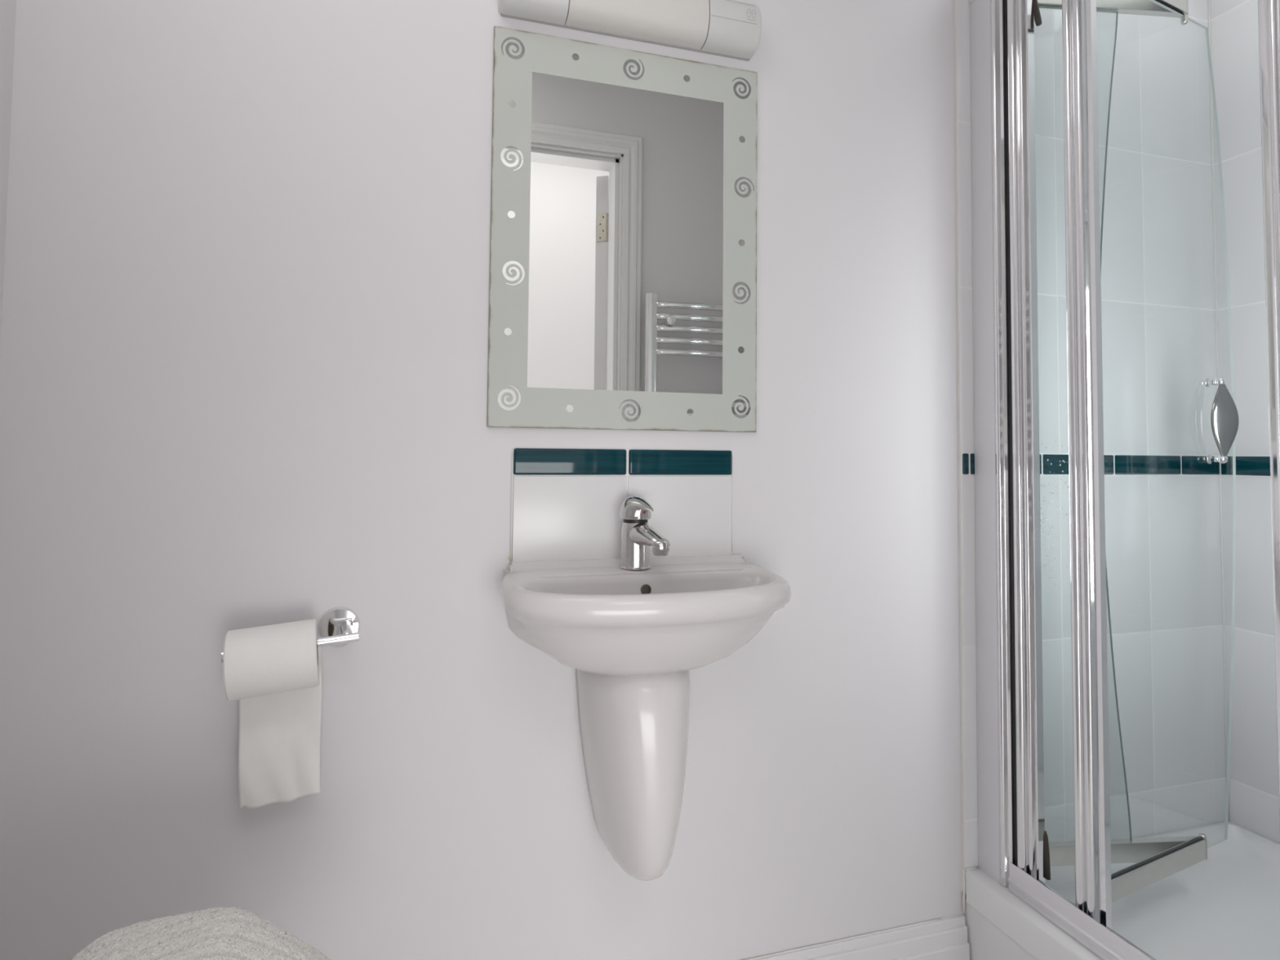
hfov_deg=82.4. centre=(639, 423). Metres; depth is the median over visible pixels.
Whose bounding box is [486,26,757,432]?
wall mirror
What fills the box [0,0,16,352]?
wall
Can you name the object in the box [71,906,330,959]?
lid cover
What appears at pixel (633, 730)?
pedestal
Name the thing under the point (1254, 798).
wall
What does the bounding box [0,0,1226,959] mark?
wall
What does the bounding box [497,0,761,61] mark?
light
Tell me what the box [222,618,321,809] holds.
toilet roll
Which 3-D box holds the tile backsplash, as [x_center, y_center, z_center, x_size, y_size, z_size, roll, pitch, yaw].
[-0.024,0.141,1.288,0.407,0.192,0.010,1,-2,-17]
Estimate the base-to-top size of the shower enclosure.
1.824 m
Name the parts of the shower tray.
plinth panel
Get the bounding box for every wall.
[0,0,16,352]
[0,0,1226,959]
[1209,0,1279,843]
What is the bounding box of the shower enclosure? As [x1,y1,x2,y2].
[968,0,1279,959]
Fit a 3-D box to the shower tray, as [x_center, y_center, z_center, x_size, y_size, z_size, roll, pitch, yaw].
[1.083,0.990,1.283,0.734,0.209,0.602,1,-2,-17]
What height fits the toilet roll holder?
0.061 m
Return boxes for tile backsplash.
[509,448,733,562]
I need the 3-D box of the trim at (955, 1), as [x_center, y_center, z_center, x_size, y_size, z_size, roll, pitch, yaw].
[0.658,-0.184,1.510,0.002,2.154,0.008,1,-2,-17]
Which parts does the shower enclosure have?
frame post, threshold rail, rail, rail, rail, rail, handle mount, handle mount, pull handle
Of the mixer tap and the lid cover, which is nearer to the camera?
the lid cover
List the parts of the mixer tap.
lever, spout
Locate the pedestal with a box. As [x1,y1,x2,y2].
[575,668,689,880]
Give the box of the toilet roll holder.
[221,607,359,663]
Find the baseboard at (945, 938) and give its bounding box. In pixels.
[743,914,969,959]
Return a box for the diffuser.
[565,0,709,49]
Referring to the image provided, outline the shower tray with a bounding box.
[962,820,1279,959]
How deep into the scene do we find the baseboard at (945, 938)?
1.41 m
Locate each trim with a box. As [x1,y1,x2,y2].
[954,0,964,869]
[1208,0,1229,820]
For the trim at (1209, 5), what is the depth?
1.72 m
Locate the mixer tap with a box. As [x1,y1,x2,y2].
[619,496,670,569]
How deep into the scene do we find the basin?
1.10 m
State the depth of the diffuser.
1.30 m
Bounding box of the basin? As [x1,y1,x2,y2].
[500,554,791,675]
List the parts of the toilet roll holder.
wall plate, post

